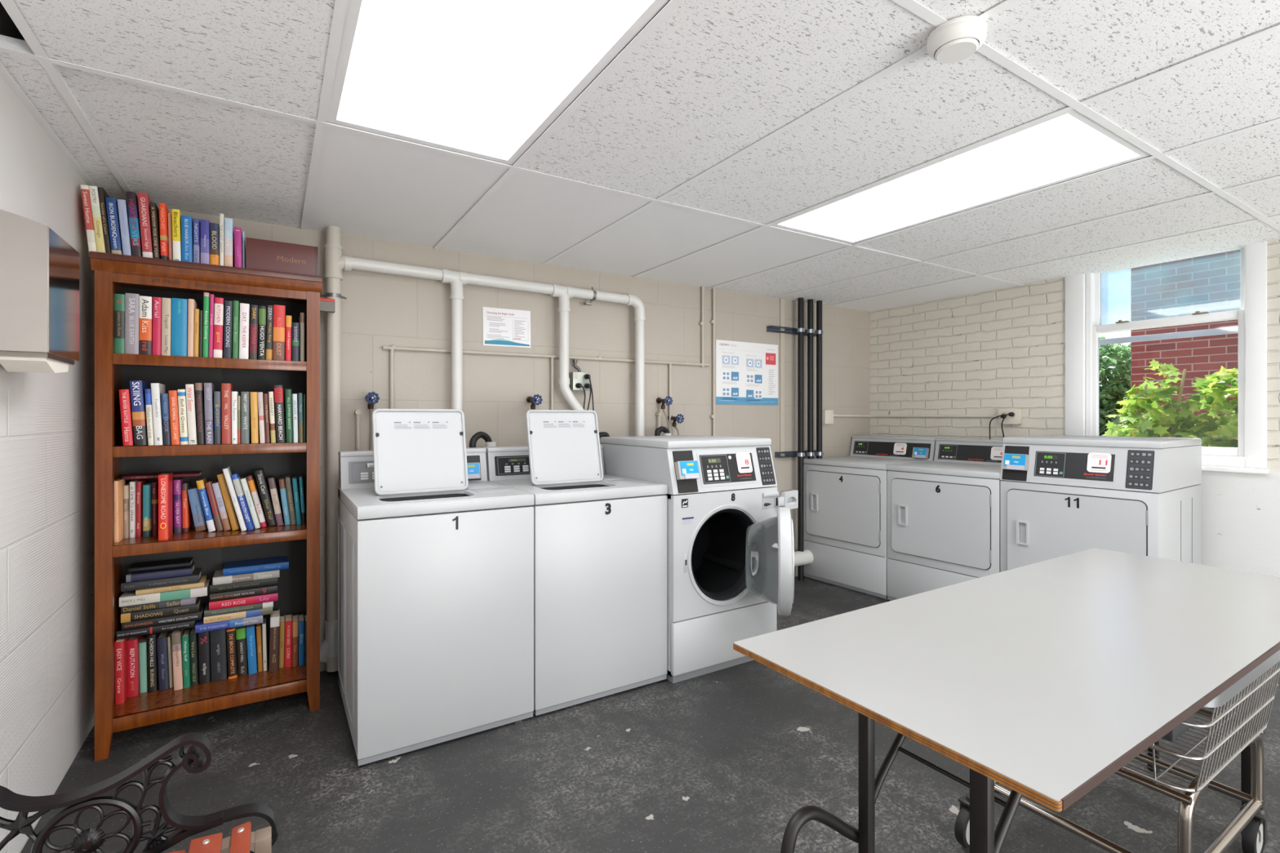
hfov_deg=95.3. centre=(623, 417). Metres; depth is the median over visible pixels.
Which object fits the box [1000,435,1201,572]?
dryer
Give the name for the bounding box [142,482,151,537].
book
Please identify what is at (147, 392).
book
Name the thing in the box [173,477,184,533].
book
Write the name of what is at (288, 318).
book
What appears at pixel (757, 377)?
picture
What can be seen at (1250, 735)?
grille
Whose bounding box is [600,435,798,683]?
washing machine
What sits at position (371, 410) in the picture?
supply hose
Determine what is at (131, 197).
book
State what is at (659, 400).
water valve
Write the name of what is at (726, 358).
picture
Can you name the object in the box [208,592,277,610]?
book
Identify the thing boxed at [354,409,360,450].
pipe
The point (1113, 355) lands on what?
tree
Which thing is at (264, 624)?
book
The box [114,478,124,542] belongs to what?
book
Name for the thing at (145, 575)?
book
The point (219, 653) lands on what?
book
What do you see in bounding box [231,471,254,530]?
book
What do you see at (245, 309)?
book
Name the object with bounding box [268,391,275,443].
book
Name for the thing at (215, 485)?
book
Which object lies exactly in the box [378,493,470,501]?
tub
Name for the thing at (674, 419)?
water valve
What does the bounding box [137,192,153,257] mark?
book
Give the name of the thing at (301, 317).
book
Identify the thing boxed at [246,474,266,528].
book
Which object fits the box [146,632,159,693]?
book
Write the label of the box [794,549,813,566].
pipe
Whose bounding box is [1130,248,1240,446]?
brick building
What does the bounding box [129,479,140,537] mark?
book
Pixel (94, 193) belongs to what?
book
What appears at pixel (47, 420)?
wall
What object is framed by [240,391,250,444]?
book
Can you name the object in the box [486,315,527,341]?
print
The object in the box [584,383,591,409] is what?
power cord
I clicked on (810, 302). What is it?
pipe
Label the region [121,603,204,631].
book
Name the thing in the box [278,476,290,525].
book
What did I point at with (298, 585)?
bookcase
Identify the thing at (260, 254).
book
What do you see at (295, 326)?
book
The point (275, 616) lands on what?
book
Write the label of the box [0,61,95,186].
trim
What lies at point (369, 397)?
water valve
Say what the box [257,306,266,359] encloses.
book
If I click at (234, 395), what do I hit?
book
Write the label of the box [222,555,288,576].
book
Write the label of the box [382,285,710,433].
pipe
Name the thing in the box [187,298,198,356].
book
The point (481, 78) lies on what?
ceiling light
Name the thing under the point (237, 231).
book
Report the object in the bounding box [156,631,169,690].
book
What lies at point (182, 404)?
book
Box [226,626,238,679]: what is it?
book
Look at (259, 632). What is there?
book
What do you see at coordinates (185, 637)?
book
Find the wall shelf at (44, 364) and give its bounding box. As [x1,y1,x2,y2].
[0,355,68,373]
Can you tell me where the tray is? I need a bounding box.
[0,351,74,364]
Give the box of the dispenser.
[0,208,79,373]
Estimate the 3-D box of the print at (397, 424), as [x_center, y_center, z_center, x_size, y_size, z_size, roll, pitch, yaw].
[-0.841,0.033,2.433,0.216,0.029,0.006,0,0,-31]
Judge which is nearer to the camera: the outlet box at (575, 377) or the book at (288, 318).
the book at (288, 318)
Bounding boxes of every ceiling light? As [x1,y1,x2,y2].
[326,0,668,164]
[772,108,1151,244]
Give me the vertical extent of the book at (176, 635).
0.227 m
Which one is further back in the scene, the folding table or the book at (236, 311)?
the book at (236, 311)
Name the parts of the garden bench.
seat rail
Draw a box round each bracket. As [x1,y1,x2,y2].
[766,325,823,336]
[774,450,823,457]
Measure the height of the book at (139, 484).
0.213 m
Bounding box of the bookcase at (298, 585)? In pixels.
[88,251,323,761]
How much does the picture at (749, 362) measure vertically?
0.062 m
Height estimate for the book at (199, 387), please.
0.237 m
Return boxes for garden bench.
[0,732,279,852]
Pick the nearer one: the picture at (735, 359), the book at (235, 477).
the book at (235, 477)
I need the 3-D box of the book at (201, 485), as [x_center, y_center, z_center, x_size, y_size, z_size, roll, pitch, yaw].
[-1.700,0.356,2.385,0.064,0.211,0.116,0,0,-31]
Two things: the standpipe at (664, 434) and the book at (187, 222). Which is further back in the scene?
the standpipe at (664, 434)
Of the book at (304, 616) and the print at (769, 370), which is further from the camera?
the print at (769, 370)
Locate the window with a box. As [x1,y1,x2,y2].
[1065,241,1269,474]
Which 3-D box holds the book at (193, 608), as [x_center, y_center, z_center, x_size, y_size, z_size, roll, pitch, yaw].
[-1.837,0.765,2.330,0.237,0.034,0.132,0,0,-31]
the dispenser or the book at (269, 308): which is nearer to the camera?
the dispenser
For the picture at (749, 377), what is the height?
0.062 m
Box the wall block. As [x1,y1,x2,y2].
[320,297,334,312]
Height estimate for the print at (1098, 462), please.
0.078 m
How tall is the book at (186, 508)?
0.194 m
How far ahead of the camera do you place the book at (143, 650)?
2.29 m
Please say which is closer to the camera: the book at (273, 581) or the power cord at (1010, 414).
the book at (273, 581)
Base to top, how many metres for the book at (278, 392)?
0.236 m
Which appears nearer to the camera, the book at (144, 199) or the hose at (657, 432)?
the book at (144, 199)
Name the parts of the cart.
frame, frame leg, frame leg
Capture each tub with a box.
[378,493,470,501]
[541,484,609,489]
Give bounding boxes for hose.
[368,408,372,450]
[469,431,492,447]
[599,431,609,443]
[654,426,669,435]
[662,408,670,433]
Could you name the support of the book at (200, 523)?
on the bookcase at (298, 585)
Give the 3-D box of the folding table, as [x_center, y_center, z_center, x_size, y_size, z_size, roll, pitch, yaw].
[1.177,0.860,1.498,1.881,0.711,0.634,0,0,-31]
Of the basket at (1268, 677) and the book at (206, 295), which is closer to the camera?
the basket at (1268, 677)
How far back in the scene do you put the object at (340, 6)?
1.79 m
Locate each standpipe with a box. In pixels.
[485,441,496,447]
[662,433,671,435]
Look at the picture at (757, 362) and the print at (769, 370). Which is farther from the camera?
the print at (769, 370)
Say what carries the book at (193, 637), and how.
on the bookcase at (298, 585)
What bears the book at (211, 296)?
on the bookcase at (298, 585)
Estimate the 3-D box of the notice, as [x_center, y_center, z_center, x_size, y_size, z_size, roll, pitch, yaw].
[-0.648,-0.500,3.262,0.277,0.210,0.004,-1,0,-31]
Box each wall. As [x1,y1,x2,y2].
[0,1,94,852]
[158,207,870,671]
[870,239,1279,577]
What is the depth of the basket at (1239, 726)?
1.41 m
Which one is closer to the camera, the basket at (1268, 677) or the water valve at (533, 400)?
the basket at (1268, 677)
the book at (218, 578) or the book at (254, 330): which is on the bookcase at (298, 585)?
the book at (254, 330)
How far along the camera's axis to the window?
3.13 m
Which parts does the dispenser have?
door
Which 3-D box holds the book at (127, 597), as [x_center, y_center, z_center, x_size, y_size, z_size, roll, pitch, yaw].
[-1.825,0.701,2.334,0.272,0.035,0.138,0,0,-31]
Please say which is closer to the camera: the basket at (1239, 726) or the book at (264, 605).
the basket at (1239, 726)
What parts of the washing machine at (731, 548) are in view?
strike plate, reader plate, panel, control panel, door glass, drawer arm, door, dispenser drawer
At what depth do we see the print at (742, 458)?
2.90 m
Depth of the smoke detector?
1.31 m
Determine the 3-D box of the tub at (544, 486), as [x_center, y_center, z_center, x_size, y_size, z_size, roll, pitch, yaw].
[-0.214,0.398,2.638,0.350,0.154,0.200,0,0,-31]
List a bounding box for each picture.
[722,355,729,364]
[722,371,729,380]
[722,386,729,396]
[731,355,738,364]
[731,371,738,380]
[731,387,738,396]
[746,358,753,367]
[746,373,753,382]
[746,390,753,398]
[755,359,761,368]
[755,374,761,383]
[755,390,761,399]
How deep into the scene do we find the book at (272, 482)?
2.47 m
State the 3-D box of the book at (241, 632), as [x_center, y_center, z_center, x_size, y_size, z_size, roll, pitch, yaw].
[-1.619,0.981,2.481,0.041,0.198,0.108,0,0,-31]
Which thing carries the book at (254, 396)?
on the bookcase at (298, 585)
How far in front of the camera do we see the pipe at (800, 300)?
4.33 m
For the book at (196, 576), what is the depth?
2.28 m
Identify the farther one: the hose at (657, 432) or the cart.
the hose at (657, 432)
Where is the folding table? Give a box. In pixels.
[733,547,1279,852]
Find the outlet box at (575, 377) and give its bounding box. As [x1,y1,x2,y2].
[568,359,591,391]
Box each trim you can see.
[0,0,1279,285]
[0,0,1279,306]
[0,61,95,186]
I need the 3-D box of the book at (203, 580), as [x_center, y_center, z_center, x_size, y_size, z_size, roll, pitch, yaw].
[-1.810,0.674,2.346,0.214,0.018,0.132,0,0,-31]
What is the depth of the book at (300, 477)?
2.51 m
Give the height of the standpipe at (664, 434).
1.115 m
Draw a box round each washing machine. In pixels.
[337,408,533,765]
[483,409,667,715]
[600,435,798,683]
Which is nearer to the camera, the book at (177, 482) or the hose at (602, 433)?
the book at (177, 482)
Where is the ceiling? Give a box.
[0,0,1279,311]
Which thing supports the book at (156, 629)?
on the book at (120, 645)
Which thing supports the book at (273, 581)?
on the book at (270, 589)
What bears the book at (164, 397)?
on the bookcase at (298, 585)
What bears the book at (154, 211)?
on the bookcase at (298, 585)
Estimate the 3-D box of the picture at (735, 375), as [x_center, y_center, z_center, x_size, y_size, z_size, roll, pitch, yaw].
[0.792,-0.290,4.127,0.070,0.062,0.001,0,0,-31]
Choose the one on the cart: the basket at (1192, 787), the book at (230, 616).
the basket at (1192, 787)
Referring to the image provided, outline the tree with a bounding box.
[1098,336,1130,435]
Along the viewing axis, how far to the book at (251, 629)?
2.45 m
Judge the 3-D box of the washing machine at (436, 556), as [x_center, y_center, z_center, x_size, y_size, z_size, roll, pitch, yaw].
[-0.816,0.590,2.470,0.656,1.250,0.695,0,0,-31]
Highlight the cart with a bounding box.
[954,649,1279,852]
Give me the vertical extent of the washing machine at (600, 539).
1.250 m
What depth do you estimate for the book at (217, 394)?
2.26 m
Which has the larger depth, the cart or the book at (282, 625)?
the book at (282, 625)
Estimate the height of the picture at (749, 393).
0.062 m
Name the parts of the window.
sash, storm sash, sash, sill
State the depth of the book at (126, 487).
2.23 m
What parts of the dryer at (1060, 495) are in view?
reader plate, handle, control panel, door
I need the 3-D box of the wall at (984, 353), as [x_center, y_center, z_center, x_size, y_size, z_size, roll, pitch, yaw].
[3.842,-0.135,2.100,0.130,2.700,6.631,0,0,-31]
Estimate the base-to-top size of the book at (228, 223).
0.203 m
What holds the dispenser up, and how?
attached to the wall at (47, 420)
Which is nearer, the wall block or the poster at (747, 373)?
the wall block
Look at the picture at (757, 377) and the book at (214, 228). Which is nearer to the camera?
the book at (214, 228)
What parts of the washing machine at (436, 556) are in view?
control panel, display plate, lid, panel, reader plate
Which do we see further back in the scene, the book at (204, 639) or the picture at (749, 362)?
the picture at (749, 362)
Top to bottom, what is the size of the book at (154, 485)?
0.206 m
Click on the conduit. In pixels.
(834, 415)
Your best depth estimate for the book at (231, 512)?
2.37 m
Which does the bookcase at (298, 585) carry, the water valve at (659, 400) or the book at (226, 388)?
the book at (226, 388)
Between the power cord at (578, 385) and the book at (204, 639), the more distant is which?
the power cord at (578, 385)
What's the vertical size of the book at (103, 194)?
0.248 m
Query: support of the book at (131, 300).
on the bookcase at (298, 585)
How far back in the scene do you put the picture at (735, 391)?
4.13 m
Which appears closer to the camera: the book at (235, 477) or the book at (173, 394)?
the book at (173, 394)
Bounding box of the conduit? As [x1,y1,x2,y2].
[833,414,999,417]
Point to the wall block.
(326, 304)
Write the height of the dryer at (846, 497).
1.064 m
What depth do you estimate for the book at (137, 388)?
2.14 m
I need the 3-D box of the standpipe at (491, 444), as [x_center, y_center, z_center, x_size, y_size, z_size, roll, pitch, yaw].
[-0.699,0.672,3.082,0.055,1.085,0.056,0,0,-31]
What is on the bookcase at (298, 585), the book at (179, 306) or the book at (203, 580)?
the book at (179, 306)
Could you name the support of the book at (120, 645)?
on the bookcase at (298, 585)
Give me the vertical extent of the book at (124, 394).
0.206 m
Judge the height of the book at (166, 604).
0.028 m
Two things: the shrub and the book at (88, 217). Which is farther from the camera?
the shrub
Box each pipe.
[320,226,645,671]
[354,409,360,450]
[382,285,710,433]
[654,412,662,427]
[709,288,715,435]
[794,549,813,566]
[797,297,804,581]
[807,298,813,458]
[816,300,822,458]
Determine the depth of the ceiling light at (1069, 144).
2.18 m
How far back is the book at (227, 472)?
2.35 m
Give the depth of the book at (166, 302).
2.18 m
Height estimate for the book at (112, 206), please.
0.217 m
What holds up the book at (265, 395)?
on the bookcase at (298, 585)
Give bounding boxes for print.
[394,421,447,428]
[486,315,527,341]
[542,421,584,427]
[737,453,747,471]
[768,369,775,394]
[1090,454,1107,471]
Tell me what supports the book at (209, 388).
on the bookcase at (298, 585)
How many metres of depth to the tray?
1.45 m
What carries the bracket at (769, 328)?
attached to the wall at (379, 309)
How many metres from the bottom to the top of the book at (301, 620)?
0.192 m
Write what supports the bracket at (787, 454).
attached to the wall at (379, 309)
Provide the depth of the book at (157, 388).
2.17 m
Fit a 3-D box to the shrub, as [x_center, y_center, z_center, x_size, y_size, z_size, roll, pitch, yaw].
[4.184,0.034,3.981,0.720,0.988,1.415,0,0,-31]
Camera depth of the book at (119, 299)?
2.11 m
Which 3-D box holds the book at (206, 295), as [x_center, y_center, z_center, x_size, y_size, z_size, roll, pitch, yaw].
[-1.643,-0.355,2.308,0.018,0.251,0.150,1,0,-31]
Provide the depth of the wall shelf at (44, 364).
1.47 m
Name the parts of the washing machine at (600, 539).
control panel, lid, panel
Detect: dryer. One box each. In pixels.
[804,435,937,599]
[886,438,1004,600]
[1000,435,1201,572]
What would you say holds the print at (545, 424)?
attached to the washing machine at (600, 539)
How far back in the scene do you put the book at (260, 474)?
2.46 m
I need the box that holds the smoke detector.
[927,15,986,63]
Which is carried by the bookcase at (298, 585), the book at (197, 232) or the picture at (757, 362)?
the book at (197, 232)
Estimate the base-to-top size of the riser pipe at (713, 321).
2.120 m
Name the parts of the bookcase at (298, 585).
post, panel, panel, cornice, shelf, rail, shelf, shelf, shelf, panel, post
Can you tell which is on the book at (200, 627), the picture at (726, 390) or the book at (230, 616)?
the book at (230, 616)
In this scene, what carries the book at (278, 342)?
on the bookcase at (298, 585)
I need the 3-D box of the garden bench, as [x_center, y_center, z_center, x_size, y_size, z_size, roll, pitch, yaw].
[-0.652,0.812,0.555,0.572,0.800,1.363,0,0,-31]
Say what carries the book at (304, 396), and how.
on the bookcase at (298, 585)
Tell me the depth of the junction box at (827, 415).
4.56 m
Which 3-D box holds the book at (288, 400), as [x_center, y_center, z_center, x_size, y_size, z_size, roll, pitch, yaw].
[-1.405,-0.005,2.451,0.023,0.219,0.150,-1,1,-31]
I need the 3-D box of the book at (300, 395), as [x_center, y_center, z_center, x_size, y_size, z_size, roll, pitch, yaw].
[-1.369,0.002,2.473,0.016,0.205,0.150,-1,0,-31]
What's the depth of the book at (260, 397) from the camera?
2.34 m
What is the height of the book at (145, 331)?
0.217 m
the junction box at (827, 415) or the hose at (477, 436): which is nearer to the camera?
the hose at (477, 436)
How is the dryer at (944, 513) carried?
on the floor
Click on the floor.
(722, 761)
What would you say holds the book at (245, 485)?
on the bookcase at (298, 585)
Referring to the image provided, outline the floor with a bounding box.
[20,576,1279,852]
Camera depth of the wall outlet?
3.92 m
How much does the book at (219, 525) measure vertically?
0.201 m
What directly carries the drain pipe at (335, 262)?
attached to the wall at (379, 309)
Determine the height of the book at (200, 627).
0.031 m
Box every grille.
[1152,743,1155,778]
[1195,661,1279,791]
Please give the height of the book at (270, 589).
0.031 m
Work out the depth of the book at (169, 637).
2.33 m
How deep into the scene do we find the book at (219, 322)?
2.27 m
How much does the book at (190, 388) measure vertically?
0.231 m
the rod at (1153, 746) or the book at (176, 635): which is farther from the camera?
the book at (176, 635)
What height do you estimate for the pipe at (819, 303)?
1.228 m
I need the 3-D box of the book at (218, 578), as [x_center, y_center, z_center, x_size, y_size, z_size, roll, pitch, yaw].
[-1.594,0.666,2.476,0.233,0.031,0.132,0,0,-31]
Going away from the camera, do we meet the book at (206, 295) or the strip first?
the book at (206, 295)
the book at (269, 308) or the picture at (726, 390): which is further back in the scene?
the picture at (726, 390)
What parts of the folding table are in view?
leg, leg, cross rod, leg, leg, leg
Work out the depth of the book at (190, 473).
2.31 m
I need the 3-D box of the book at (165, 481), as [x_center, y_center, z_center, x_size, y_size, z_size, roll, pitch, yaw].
[-1.759,0.339,2.242,0.030,0.245,0.116,0,0,-31]
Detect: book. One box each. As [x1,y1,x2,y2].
[80,184,97,251]
[88,186,106,253]
[97,186,111,253]
[105,197,123,254]
[114,293,124,353]
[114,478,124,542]
[114,637,128,704]
[115,620,196,639]
[117,199,132,255]
[119,389,134,445]
[119,579,209,607]
[120,568,202,591]
[120,596,198,613]
[120,596,200,622]
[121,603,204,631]
[123,471,202,479]
[123,483,129,538]
[124,293,140,354]
[125,191,142,257]
[125,562,195,582]
[126,635,142,697]
[128,557,193,573]
[129,380,149,445]
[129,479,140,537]
[135,479,146,537]
[135,575,207,595]
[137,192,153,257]
[138,295,152,355]
[138,636,148,693]
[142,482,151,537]
[144,388,154,445]
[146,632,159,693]
[150,202,160,258]
[151,382,165,445]
[151,480,158,535]
[152,297,161,355]
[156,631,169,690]
[158,202,169,259]
[158,472,173,540]
[160,393,171,444]
[161,297,171,355]
[167,631,173,688]
[168,213,173,260]
[168,390,180,444]
[171,208,182,261]
[171,297,187,356]
[171,629,184,690]
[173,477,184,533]
[177,389,188,444]
[181,215,193,262]
[181,481,191,532]
[181,628,191,688]
[185,384,197,444]
[186,486,207,531]
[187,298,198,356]
[189,626,199,685]
[193,218,200,262]
[194,308,199,356]
[195,382,205,444]
[195,477,216,532]
[195,615,262,633]
[198,631,211,684]
[199,310,203,356]
[200,219,209,264]
[202,292,209,357]
[203,607,272,623]
[204,382,215,444]
[204,479,223,531]
[204,601,273,617]
[208,293,215,357]
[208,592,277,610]
[209,222,219,265]
[209,577,277,594]
[209,585,277,601]
[209,628,227,682]
[212,480,231,530]
[213,297,224,358]
[213,391,222,444]
[213,569,279,585]
[217,472,239,530]
[219,213,224,266]
[221,383,232,444]
[222,466,247,531]
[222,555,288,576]
[223,300,233,358]
[224,217,235,266]
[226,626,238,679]
[231,391,239,444]
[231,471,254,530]
[232,300,239,358]
[234,226,242,267]
[235,625,248,675]
[237,395,240,444]
[239,302,250,359]
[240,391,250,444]
[240,475,260,528]
[242,231,245,268]
[245,237,318,275]
[245,624,257,674]
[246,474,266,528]
[249,304,258,359]
[249,391,258,443]
[254,468,276,526]
[256,623,262,671]
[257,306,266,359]
[257,391,265,443]
[262,616,267,671]
[263,393,270,443]
[266,305,273,359]
[267,475,283,525]
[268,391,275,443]
[269,610,279,672]
[272,304,285,360]
[274,385,284,443]
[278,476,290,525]
[278,614,284,667]
[284,315,291,360]
[284,389,293,443]
[284,475,296,524]
[284,614,292,667]
[291,322,299,361]
[291,393,297,442]
[291,475,302,524]
[291,613,298,666]
[297,392,303,442]
[297,475,305,524]
[297,613,304,666]
[298,312,304,361]
[302,395,305,442]
[303,614,306,665]
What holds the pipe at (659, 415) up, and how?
attached to the wall at (379, 309)
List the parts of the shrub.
stem, stem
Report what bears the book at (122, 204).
on the bookcase at (298, 585)
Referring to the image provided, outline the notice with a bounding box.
[482,306,530,347]
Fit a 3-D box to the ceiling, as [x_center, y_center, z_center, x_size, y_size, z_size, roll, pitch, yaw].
[1.720,-0.911,0.821,4.995,0.046,6.631,0,0,-31]
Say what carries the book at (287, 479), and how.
on the bookcase at (298, 585)
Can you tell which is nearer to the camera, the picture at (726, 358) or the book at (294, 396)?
the book at (294, 396)
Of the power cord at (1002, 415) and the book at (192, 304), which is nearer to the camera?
the book at (192, 304)
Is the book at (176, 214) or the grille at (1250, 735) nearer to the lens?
the grille at (1250, 735)
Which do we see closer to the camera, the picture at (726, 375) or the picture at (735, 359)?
the picture at (726, 375)
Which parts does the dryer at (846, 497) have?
handle, door, panel, control panel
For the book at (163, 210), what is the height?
0.224 m
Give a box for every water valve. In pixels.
[364,391,379,408]
[526,394,542,408]
[656,395,672,408]
[667,413,684,426]
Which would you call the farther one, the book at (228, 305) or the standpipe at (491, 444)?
the standpipe at (491, 444)
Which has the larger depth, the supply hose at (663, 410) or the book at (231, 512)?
the supply hose at (663, 410)
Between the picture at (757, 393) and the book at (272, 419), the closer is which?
the book at (272, 419)
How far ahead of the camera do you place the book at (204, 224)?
2.26 m
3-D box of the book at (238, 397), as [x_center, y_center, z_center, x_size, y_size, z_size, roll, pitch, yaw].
[-1.557,0.010,2.372,0.009,0.190,0.150,0,0,-31]
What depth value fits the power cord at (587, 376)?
3.42 m
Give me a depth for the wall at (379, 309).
3.42 m
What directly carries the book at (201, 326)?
on the bookcase at (298, 585)
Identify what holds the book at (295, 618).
on the bookcase at (298, 585)
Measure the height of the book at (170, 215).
0.198 m
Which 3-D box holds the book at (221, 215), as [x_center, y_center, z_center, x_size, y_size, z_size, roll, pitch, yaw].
[-1.615,-0.691,2.354,0.014,0.217,0.150,0,0,-31]
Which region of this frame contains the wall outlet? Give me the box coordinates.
[999,408,1022,424]
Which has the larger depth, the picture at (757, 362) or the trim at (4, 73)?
the picture at (757, 362)
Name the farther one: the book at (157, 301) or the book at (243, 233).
the book at (243, 233)
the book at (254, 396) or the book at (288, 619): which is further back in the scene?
the book at (288, 619)
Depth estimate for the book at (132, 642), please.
2.25 m
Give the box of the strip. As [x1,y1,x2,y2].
[779,298,784,456]
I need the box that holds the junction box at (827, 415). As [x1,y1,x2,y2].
[822,409,833,423]
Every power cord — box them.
[575,382,585,409]
[584,373,594,410]
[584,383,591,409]
[989,413,1005,439]
[1000,412,1014,437]
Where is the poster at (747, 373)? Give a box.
[715,339,777,404]
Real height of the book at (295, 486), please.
0.200 m
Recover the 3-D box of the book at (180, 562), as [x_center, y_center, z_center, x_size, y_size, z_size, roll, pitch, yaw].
[-1.853,0.594,2.344,0.195,0.020,0.092,0,0,-31]
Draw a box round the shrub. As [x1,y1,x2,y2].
[1101,359,1244,457]
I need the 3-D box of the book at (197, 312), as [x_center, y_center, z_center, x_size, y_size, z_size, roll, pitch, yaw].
[-1.669,-0.322,2.292,0.014,0.185,0.150,1,0,-31]
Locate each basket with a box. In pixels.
[1121,706,1266,792]
[1150,684,1274,760]
[1180,666,1279,728]
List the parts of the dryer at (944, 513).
handle, panel, door, control panel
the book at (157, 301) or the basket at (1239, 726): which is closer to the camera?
the basket at (1239, 726)

